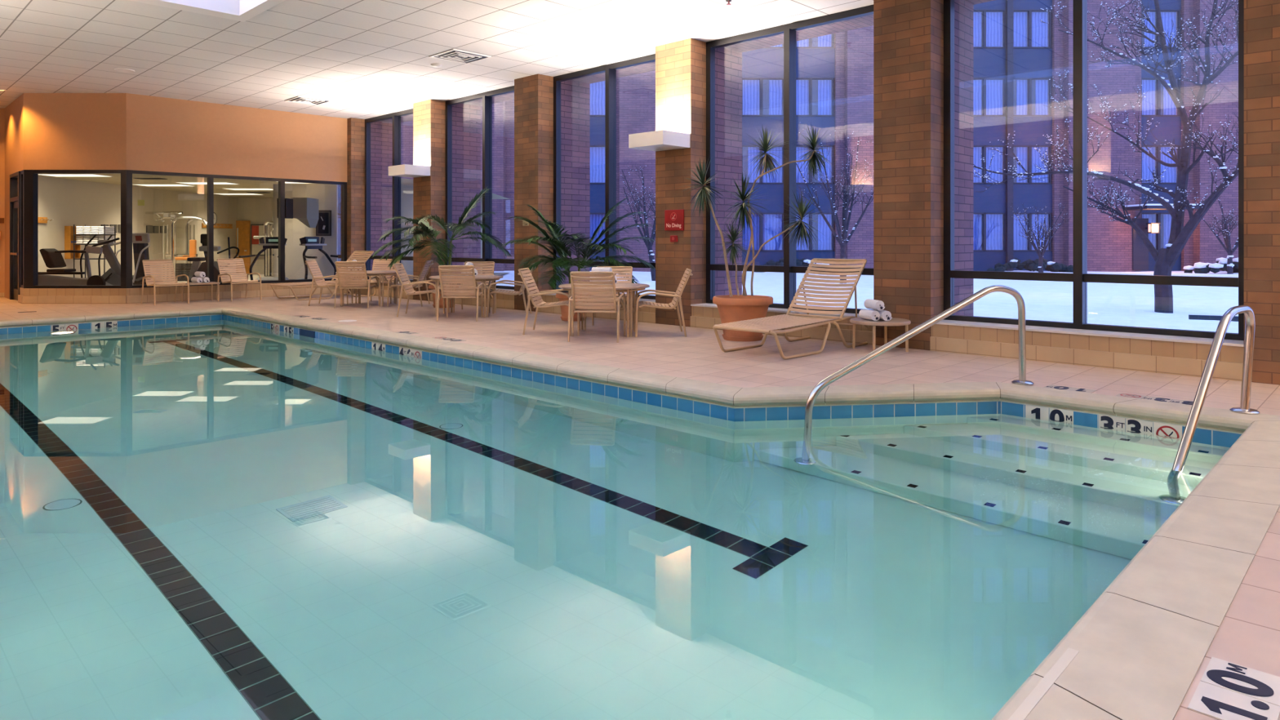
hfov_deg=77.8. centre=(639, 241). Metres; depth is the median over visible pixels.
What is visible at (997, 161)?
curtain
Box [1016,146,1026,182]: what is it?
curtain
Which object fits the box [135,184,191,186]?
diffuser
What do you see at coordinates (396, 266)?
chair
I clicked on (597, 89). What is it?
curtain
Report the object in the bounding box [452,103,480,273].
column
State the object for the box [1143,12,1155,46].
curtain
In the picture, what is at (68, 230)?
magazine rack
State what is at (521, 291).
chair
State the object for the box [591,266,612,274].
rolled towel
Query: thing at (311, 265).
chair
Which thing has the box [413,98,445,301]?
column
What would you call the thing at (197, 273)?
rolled towel
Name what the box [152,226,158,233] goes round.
notice
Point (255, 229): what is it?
framed poster
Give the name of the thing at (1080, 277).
window
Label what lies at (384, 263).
chair
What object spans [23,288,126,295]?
baseboard
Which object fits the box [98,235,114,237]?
folded towel
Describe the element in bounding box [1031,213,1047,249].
curtain
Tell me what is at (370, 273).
round table
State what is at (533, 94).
column
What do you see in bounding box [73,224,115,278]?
towel shelf
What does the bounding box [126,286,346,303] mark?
base
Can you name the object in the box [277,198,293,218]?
television
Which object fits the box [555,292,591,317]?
pot
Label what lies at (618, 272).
chair
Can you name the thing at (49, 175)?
recessed light
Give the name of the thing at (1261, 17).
column
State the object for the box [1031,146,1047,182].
curtain
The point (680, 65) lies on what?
column
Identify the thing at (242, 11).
skylight
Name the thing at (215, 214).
wall clock
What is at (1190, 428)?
rail
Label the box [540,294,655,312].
ledge
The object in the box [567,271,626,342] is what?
chair
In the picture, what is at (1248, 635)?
floor
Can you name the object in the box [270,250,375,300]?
lounge chair
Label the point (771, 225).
curtain
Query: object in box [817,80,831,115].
curtain
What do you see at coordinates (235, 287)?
baseboard
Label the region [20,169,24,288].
window
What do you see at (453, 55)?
ceiling vent
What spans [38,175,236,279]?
wall
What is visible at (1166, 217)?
curtain
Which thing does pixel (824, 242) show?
curtain
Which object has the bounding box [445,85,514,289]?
window
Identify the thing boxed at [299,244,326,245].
tray
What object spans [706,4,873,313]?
window
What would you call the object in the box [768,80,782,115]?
curtain
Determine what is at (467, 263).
rolled towel
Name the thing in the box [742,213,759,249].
curtain
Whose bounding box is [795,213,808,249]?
curtain
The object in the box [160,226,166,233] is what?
notice
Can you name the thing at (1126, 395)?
depth marker
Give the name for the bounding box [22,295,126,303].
base
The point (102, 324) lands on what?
depth marker
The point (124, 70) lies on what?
ceiling speaker
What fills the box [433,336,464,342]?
depth marker
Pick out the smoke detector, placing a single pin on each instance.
(436, 65)
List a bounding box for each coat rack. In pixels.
[38,217,53,223]
[201,222,232,228]
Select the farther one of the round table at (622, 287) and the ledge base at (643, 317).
the ledge base at (643, 317)
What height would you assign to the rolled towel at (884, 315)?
0.097 m
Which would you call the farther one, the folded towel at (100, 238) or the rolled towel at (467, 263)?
the folded towel at (100, 238)
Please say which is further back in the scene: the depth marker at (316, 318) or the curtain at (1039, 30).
the curtain at (1039, 30)
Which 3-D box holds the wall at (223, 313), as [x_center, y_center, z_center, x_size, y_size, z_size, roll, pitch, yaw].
[-2.914,1.903,7.037,12.710,1.566,5.750,0,0,44]
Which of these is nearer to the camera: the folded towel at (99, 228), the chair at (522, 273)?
the chair at (522, 273)
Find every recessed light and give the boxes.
[38,173,111,177]
[132,183,195,186]
[175,182,239,184]
[214,193,263,195]
[222,187,273,190]
[275,181,311,183]
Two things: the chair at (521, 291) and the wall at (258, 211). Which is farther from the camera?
the wall at (258, 211)
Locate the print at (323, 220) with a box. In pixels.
[318,213,328,233]
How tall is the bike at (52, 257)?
0.906 m
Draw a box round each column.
[337,117,364,293]
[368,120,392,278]
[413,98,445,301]
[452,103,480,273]
[514,74,553,311]
[560,80,590,288]
[655,38,706,326]
[715,47,742,296]
[873,0,943,350]
[954,0,973,315]
[1244,0,1279,385]
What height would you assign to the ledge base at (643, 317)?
0.155 m
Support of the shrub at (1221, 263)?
on the snow
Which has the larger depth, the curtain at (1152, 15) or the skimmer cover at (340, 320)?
the curtain at (1152, 15)
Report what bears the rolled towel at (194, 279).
on the side table at (209, 282)
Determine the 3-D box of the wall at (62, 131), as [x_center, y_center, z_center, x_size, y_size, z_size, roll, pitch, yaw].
[-9.615,-1.873,13.571,1.747,1.305,0.140,0,0,0]
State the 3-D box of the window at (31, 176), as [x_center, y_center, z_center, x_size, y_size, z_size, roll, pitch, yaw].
[-9.615,-0.211,13.563,1.747,2.018,0.107,0,0,0]
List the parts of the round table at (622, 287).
leg, leg, leg, leg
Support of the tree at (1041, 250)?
on the snow
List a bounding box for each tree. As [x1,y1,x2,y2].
[616,164,655,280]
[781,121,873,284]
[973,0,1238,313]
[1006,195,1069,272]
[1195,195,1238,274]
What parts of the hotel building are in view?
post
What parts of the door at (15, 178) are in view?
transom pane, pane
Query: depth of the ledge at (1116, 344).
6.73 m
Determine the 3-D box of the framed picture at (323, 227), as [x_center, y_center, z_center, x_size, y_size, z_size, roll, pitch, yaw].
[-7.905,-0.460,19.831,0.380,0.640,0.039,0,0,0]
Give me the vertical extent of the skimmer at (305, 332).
0.157 m
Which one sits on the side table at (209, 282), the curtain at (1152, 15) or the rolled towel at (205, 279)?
the rolled towel at (205, 279)
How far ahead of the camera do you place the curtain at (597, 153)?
30.30 m
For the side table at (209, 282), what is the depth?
13.93 m
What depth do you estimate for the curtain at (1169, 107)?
30.30 m
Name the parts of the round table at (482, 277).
leg, leg, leg, leg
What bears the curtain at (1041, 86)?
hanging from the hotel building
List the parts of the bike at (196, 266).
seat post, seat, swing arm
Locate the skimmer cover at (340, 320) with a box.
[337,320,356,321]
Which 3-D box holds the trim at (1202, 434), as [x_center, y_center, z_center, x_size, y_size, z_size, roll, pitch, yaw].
[-2.914,1.224,7.037,12.710,0.159,5.750,0,0,44]
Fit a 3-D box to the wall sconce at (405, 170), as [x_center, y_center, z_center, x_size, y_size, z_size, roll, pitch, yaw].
[-4.097,-1.250,14.092,0.580,0.170,0.500,0,0,44]
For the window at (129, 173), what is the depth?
14.49 m
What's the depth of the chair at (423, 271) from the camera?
13.11 m
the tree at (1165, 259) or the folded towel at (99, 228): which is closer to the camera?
the tree at (1165, 259)
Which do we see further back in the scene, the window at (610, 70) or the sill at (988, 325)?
the window at (610, 70)
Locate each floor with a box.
[0,293,1279,719]
[163,272,508,283]
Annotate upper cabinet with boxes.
[290,197,319,227]
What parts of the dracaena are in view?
stem, stem, stem, stem, stem, stem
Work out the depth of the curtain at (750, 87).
30.30 m
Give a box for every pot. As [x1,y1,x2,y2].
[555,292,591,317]
[712,294,773,337]
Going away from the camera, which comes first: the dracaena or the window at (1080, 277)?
the window at (1080, 277)
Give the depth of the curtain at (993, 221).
30.30 m
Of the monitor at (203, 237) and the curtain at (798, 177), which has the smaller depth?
the monitor at (203, 237)
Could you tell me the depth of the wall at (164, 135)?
14.69 m
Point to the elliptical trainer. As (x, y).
(113, 276)
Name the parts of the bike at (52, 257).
backrest, seat, seat rail, console post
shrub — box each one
[755,257,834,272]
[986,257,1073,272]
[1183,257,1238,273]
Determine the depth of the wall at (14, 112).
14.21 m
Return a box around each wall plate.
[0,217,4,223]
[522,220,528,226]
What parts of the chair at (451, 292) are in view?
leg, leg, backrest, frame, seat, leg, armrest, leg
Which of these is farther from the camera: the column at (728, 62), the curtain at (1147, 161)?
the curtain at (1147, 161)
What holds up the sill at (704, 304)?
on the ledge at (697, 311)
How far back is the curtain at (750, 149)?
30.30 m
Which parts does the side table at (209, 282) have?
leg, leg, leg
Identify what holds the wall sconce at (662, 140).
attached to the column at (680, 65)
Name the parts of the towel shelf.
wire shelf, wire shelf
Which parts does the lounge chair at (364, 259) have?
leg, seat, seat frame, leg, leg, frame, backrest, leg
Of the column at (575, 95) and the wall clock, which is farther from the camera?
the wall clock
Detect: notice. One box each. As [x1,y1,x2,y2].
[110,224,117,232]
[118,224,120,232]
[146,225,152,233]
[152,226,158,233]
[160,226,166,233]
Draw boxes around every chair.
[141,259,189,305]
[216,257,262,301]
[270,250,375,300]
[305,259,353,306]
[333,261,378,308]
[359,258,400,303]
[386,260,433,306]
[392,262,444,317]
[436,265,485,321]
[453,261,496,312]
[486,263,535,317]
[517,267,580,334]
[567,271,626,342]
[583,266,632,330]
[633,268,693,337]
[712,257,868,359]
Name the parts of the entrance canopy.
door panel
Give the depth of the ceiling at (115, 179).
19.62 m
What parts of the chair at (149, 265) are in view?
leg, armrest, leg, backrest, frame, seat, leg, armrest, leg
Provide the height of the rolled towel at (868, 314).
0.097 m
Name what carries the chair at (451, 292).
on the floor at (1248, 635)
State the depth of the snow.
15.45 m
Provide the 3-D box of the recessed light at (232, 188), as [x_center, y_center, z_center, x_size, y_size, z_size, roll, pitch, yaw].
[-10.637,-1.432,21.695,1.240,0.016,0.640,0,0,0]
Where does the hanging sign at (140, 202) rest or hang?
hanging from the ceiling at (115, 179)
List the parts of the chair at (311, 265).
leg, backrest, leg, frame, armrest, leg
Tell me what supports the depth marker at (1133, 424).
attached to the wall at (223, 313)
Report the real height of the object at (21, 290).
0.127 m
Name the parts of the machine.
instruction plate, seat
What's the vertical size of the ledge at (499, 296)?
0.127 m
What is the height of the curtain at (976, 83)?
1.365 m
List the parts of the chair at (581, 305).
leg, leg, backrest, frame, seat, leg, armrest, leg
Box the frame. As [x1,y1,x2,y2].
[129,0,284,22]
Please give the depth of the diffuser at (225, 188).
21.54 m
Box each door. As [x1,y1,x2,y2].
[9,171,20,300]
[235,220,250,273]
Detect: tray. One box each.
[258,243,286,245]
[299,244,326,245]
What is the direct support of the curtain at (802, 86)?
hanging from the hotel building
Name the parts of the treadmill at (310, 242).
handrail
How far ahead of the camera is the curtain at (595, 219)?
30.30 m
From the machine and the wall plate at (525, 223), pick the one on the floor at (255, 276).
the machine
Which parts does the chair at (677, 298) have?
leg, leg, seat, armrest, armrest, frame, backrest, leg, leg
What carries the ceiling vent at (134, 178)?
in the ceiling at (115, 179)
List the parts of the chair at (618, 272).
leg, leg, frame, backrest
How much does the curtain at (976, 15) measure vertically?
1.365 m
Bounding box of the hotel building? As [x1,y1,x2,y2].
[400,0,1238,271]
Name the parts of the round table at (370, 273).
leg, leg, leg, leg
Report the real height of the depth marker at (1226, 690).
0.006 m
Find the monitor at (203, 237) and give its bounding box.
[200,234,207,243]
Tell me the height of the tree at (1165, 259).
6.100 m
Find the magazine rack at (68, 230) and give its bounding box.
[64,226,80,258]
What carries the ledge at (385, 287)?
on the ledge base at (363, 291)
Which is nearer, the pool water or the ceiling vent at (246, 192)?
the pool water
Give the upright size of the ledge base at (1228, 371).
0.155 m
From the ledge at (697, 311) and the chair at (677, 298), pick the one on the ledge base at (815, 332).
the ledge at (697, 311)
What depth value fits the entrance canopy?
29.60 m
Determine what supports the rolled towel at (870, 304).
on the rolled towel at (884, 315)
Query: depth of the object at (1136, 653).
2.86 m
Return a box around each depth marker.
[51,323,78,330]
[91,320,117,328]
[270,323,279,329]
[284,325,293,333]
[294,315,311,317]
[310,317,327,319]
[371,342,385,351]
[397,331,421,334]
[399,346,422,358]
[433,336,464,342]
[1025,404,1073,422]
[1043,384,1096,392]
[1098,413,1182,437]
[1115,392,1193,404]
[1187,657,1279,719]
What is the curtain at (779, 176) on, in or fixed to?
hanging from the hotel building
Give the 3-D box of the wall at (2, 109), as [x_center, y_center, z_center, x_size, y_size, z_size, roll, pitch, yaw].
[-13.966,-0.723,15.083,3.870,3.605,0.140,0,0,0]
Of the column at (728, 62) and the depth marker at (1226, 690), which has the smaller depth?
the depth marker at (1226, 690)
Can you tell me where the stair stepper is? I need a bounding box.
[115,232,163,284]
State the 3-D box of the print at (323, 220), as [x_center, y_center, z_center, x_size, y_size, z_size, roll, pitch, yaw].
[-7.905,-0.460,19.816,0.260,0.520,0.003,0,0,0]
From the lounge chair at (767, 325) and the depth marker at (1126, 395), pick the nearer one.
the depth marker at (1126, 395)
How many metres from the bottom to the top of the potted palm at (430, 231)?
1.928 m
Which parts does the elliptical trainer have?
swing arm, swing arm, handle, pedal arm, handle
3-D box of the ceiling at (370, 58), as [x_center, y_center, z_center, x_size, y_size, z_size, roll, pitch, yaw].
[-4.777,-2.525,8.715,29.000,0.001,10.040,0,0,44]
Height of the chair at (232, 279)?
0.749 m
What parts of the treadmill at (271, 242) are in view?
handrail, motor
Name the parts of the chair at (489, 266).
leg, leg, backrest, frame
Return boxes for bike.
[38,245,113,285]
[186,234,239,282]
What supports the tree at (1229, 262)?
on the snow
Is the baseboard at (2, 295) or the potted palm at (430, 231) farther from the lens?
the baseboard at (2, 295)
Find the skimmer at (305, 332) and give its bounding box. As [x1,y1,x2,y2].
[299,328,315,337]
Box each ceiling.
[0,0,873,119]
[38,173,509,199]
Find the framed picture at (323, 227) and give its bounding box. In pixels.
[315,210,331,235]
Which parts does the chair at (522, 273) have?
leg, backrest, leg, frame, armrest, seat, armrest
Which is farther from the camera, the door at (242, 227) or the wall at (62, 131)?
the door at (242, 227)
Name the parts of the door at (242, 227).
pane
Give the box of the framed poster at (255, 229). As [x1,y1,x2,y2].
[250,224,271,255]
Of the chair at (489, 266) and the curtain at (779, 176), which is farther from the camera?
the curtain at (779, 176)
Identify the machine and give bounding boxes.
[145,211,207,280]
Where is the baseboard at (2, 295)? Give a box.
[0,293,4,297]
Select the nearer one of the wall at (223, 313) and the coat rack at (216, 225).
the wall at (223, 313)
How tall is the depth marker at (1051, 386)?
0.006 m
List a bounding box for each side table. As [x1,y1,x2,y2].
[181,281,220,302]
[849,317,911,351]
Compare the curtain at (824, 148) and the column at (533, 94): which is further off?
the curtain at (824, 148)
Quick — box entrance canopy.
[1124,204,1201,270]
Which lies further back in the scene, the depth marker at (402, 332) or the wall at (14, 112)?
the wall at (14, 112)
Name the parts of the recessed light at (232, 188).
frame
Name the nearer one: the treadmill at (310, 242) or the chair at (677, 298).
the chair at (677, 298)
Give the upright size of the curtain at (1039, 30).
1.365 m
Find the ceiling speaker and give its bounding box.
[114,67,134,72]
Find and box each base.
[17,294,22,303]
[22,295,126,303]
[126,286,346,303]
[350,288,413,299]
[430,293,514,309]
[537,302,655,323]
[690,315,872,345]
[929,336,1243,381]
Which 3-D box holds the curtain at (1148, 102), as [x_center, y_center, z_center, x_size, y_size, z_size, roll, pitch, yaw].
[19.358,-5.485,30.320,0.608,1.365,0.040,0,0,0]
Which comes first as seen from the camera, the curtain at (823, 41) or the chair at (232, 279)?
the chair at (232, 279)
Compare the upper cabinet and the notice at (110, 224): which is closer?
the upper cabinet
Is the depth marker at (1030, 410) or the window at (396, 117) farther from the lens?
the window at (396, 117)
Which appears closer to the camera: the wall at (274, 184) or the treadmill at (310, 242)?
the treadmill at (310, 242)
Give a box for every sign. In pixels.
[137,200,144,205]
[664,208,684,231]
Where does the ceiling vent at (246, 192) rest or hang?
in the ceiling at (115, 179)
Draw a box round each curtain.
[590,80,604,115]
[590,146,604,182]
[590,213,604,249]
[742,80,759,115]
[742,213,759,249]
[747,146,759,182]
[762,146,782,182]
[762,213,782,249]
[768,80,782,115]
[795,80,808,115]
[795,146,808,182]
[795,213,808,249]
[796,39,808,46]
[817,34,831,46]
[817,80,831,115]
[817,146,831,182]
[817,213,831,249]
[973,12,981,46]
[973,80,981,115]
[973,146,981,182]
[973,213,981,249]
[986,12,1002,46]
[986,80,1002,115]
[986,146,1002,182]
[986,213,1002,249]
[1013,12,1026,46]
[1013,213,1026,249]
[1016,80,1026,115]
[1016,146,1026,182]
[1031,12,1047,46]
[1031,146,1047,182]
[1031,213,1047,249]
[1035,80,1047,115]
[1142,80,1155,115]
[1142,146,1155,182]
[1142,213,1155,247]
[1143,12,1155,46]
[1160,12,1176,46]
[1160,146,1176,182]
[1163,80,1176,115]
[1163,213,1171,248]
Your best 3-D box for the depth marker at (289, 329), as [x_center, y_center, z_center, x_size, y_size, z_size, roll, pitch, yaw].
[-4.731,1.220,10.685,0.307,0.152,0.006,0,0,44]
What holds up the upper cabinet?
attached to the wall at (327, 194)
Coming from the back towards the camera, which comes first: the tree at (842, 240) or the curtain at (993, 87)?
the curtain at (993, 87)
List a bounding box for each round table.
[335,270,399,306]
[428,275,502,317]
[558,282,649,337]
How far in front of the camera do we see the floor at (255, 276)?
24.06 m
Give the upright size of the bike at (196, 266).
1.180 m
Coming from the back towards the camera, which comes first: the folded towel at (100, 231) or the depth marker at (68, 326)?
the folded towel at (100, 231)
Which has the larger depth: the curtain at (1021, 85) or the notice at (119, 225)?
the curtain at (1021, 85)
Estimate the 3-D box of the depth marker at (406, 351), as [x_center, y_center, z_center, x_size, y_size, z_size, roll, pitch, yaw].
[-2.453,1.220,8.470,0.462,0.152,0.006,0,0,44]
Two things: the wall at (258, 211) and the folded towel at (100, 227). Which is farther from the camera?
the wall at (258, 211)
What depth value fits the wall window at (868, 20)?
10.13 m
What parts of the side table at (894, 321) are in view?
leg, leg, leg, leg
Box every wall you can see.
[0,107,4,293]
[3,313,1242,433]
[4,93,23,177]
[4,175,9,298]
[23,93,126,169]
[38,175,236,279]
[126,93,346,182]
[236,197,482,273]
[273,183,276,276]
[273,183,413,279]
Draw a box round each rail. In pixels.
[804,284,1033,427]
[1172,304,1259,471]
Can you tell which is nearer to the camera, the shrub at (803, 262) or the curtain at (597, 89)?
the shrub at (803, 262)
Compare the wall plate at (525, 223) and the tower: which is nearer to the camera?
the wall plate at (525, 223)
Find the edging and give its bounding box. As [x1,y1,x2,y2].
[1188,315,1238,321]
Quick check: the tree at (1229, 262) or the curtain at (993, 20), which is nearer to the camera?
the tree at (1229, 262)
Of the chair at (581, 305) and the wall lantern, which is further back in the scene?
the wall lantern
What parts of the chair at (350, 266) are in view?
leg, leg, backrest, frame, leg, armrest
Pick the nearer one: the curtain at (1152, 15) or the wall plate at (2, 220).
the wall plate at (2, 220)
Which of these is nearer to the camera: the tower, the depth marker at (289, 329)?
the depth marker at (289, 329)
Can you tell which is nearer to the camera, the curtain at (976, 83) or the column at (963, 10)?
the column at (963, 10)
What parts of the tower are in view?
frame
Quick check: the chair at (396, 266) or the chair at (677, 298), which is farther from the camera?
the chair at (396, 266)
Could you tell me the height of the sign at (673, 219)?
0.265 m
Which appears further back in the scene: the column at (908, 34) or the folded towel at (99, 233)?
the folded towel at (99, 233)
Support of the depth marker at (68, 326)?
attached to the wall at (223, 313)
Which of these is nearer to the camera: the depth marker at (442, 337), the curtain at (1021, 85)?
the depth marker at (442, 337)
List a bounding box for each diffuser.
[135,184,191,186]
[225,188,273,190]
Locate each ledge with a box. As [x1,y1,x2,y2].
[371,284,412,291]
[431,290,514,300]
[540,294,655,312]
[691,306,872,331]
[931,324,1244,363]
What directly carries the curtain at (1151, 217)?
hanging from the hotel building
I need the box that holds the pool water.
[0,319,1232,719]
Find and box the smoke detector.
[431,63,442,67]
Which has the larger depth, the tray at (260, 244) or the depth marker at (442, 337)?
the tray at (260, 244)
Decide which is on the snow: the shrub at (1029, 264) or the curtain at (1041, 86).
the shrub at (1029, 264)
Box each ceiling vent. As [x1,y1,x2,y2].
[133,177,167,179]
[245,191,270,193]
[284,96,332,105]
[428,48,491,64]
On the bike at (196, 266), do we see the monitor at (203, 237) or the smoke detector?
the monitor at (203, 237)
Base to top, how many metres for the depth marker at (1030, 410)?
0.152 m
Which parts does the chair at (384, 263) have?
leg, leg, frame, backrest, leg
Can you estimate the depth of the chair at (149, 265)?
13.61 m
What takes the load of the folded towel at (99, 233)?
on the towel shelf
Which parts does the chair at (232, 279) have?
leg, armrest, leg, backrest, frame, seat, leg, armrest, leg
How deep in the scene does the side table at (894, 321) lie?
7.61 m
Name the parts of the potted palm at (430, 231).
stem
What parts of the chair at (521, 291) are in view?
leg, leg, armrest, seat, armrest, frame, leg, leg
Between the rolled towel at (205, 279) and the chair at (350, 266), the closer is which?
the chair at (350, 266)
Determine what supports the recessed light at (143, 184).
in the ceiling at (115, 179)
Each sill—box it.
[546,293,655,302]
[690,302,860,317]
[935,320,1244,346]
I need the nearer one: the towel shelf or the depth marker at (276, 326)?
the depth marker at (276, 326)
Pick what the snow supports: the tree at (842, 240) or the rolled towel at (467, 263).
the tree at (842, 240)
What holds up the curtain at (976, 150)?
hanging from the hotel building
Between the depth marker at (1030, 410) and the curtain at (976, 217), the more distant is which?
the curtain at (976, 217)
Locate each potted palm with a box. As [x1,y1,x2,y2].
[372,186,511,307]
[501,197,655,321]
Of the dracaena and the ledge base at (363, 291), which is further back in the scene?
the ledge base at (363, 291)
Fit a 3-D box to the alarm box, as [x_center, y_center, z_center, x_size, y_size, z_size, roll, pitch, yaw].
[0.427,-0.035,10.020,0.111,0.084,0.035,0,0,44]
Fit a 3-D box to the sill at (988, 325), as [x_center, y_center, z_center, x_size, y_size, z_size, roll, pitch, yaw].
[3.838,0.789,7.005,2.440,0.018,0.404,0,0,44]
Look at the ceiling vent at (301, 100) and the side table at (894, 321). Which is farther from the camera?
the ceiling vent at (301, 100)
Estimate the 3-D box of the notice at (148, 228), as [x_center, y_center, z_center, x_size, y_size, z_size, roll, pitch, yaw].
[-13.188,-0.327,21.337,0.023,0.200,0.259,0,0,0]
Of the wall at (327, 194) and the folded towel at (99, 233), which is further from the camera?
the wall at (327, 194)
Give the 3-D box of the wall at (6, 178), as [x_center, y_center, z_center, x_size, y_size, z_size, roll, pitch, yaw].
[-11.736,-0.070,14.833,0.691,2.300,0.146,0,0,44]
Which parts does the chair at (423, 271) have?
leg, leg, armrest, armrest, frame, leg, backrest, leg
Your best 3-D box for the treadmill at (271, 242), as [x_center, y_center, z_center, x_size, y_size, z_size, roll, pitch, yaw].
[-8.474,0.463,17.683,0.904,1.135,1.667,0,0,0]
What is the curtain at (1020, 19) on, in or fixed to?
hanging from the hotel building
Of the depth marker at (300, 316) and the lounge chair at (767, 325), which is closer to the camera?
the lounge chair at (767, 325)
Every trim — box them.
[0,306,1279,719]
[0,314,1242,444]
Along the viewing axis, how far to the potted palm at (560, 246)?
10.49 m
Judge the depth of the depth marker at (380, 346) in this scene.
8.95 m
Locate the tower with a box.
[253,217,273,276]
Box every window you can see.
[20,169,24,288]
[24,169,125,288]
[125,169,346,288]
[364,108,413,282]
[381,0,995,122]
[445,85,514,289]
[553,53,655,299]
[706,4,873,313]
[943,0,1244,340]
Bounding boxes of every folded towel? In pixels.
[98,226,114,228]
[98,228,114,230]
[98,230,114,232]
[98,232,114,234]
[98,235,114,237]
[98,237,114,239]
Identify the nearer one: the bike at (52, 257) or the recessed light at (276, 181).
the bike at (52, 257)
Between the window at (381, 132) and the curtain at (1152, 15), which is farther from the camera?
the curtain at (1152, 15)
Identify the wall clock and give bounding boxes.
[213,212,217,225]
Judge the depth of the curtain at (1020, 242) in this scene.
30.30 m
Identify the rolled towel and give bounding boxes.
[191,276,202,283]
[194,271,205,276]
[200,276,209,282]
[465,262,474,266]
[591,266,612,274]
[858,309,879,320]
[863,298,884,310]
[873,309,892,320]
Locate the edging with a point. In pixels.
(1235, 318)
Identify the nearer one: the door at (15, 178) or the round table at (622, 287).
the round table at (622, 287)
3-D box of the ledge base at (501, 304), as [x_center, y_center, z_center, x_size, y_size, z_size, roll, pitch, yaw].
[-2.697,1.002,13.351,2.440,0.155,0.412,0,0,44]
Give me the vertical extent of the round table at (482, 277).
0.558 m
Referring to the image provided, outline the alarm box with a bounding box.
[670,235,677,242]
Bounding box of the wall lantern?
[1145,222,1159,233]
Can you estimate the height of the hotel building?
20.400 m
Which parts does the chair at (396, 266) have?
leg, backrest, leg, frame, armrest, armrest, seat, leg, leg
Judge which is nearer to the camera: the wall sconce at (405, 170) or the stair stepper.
the wall sconce at (405, 170)
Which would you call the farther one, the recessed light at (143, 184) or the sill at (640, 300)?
the recessed light at (143, 184)
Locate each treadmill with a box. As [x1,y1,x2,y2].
[238,236,289,280]
[299,236,337,279]
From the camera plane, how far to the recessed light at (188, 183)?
19.41 m
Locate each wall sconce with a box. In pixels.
[388,164,430,177]
[628,129,690,151]
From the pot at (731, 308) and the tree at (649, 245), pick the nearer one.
the pot at (731, 308)
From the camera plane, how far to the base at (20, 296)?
13.63 m
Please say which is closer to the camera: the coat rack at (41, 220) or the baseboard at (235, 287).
the baseboard at (235, 287)
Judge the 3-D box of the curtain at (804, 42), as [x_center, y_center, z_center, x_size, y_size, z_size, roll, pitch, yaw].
[6.218,-8.072,30.320,0.433,1.365,0.040,0,0,0]
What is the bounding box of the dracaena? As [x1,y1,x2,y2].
[680,124,833,341]
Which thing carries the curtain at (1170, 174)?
hanging from the hotel building
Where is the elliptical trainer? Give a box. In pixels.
[80,234,133,285]
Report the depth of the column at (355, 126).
16.29 m
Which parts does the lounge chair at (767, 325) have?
leg, seat frame, seat, leg, leg, frame, backrest, leg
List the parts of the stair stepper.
handle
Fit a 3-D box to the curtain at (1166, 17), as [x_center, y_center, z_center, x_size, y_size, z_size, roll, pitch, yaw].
[20.116,-8.072,30.320,0.708,1.365,0.040,0,0,0]
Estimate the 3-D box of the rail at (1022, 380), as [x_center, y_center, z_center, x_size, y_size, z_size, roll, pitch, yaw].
[1.965,1.159,5.552,2.040,1.683,0.151,0,0,-22]
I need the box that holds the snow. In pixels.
[493,270,1238,333]

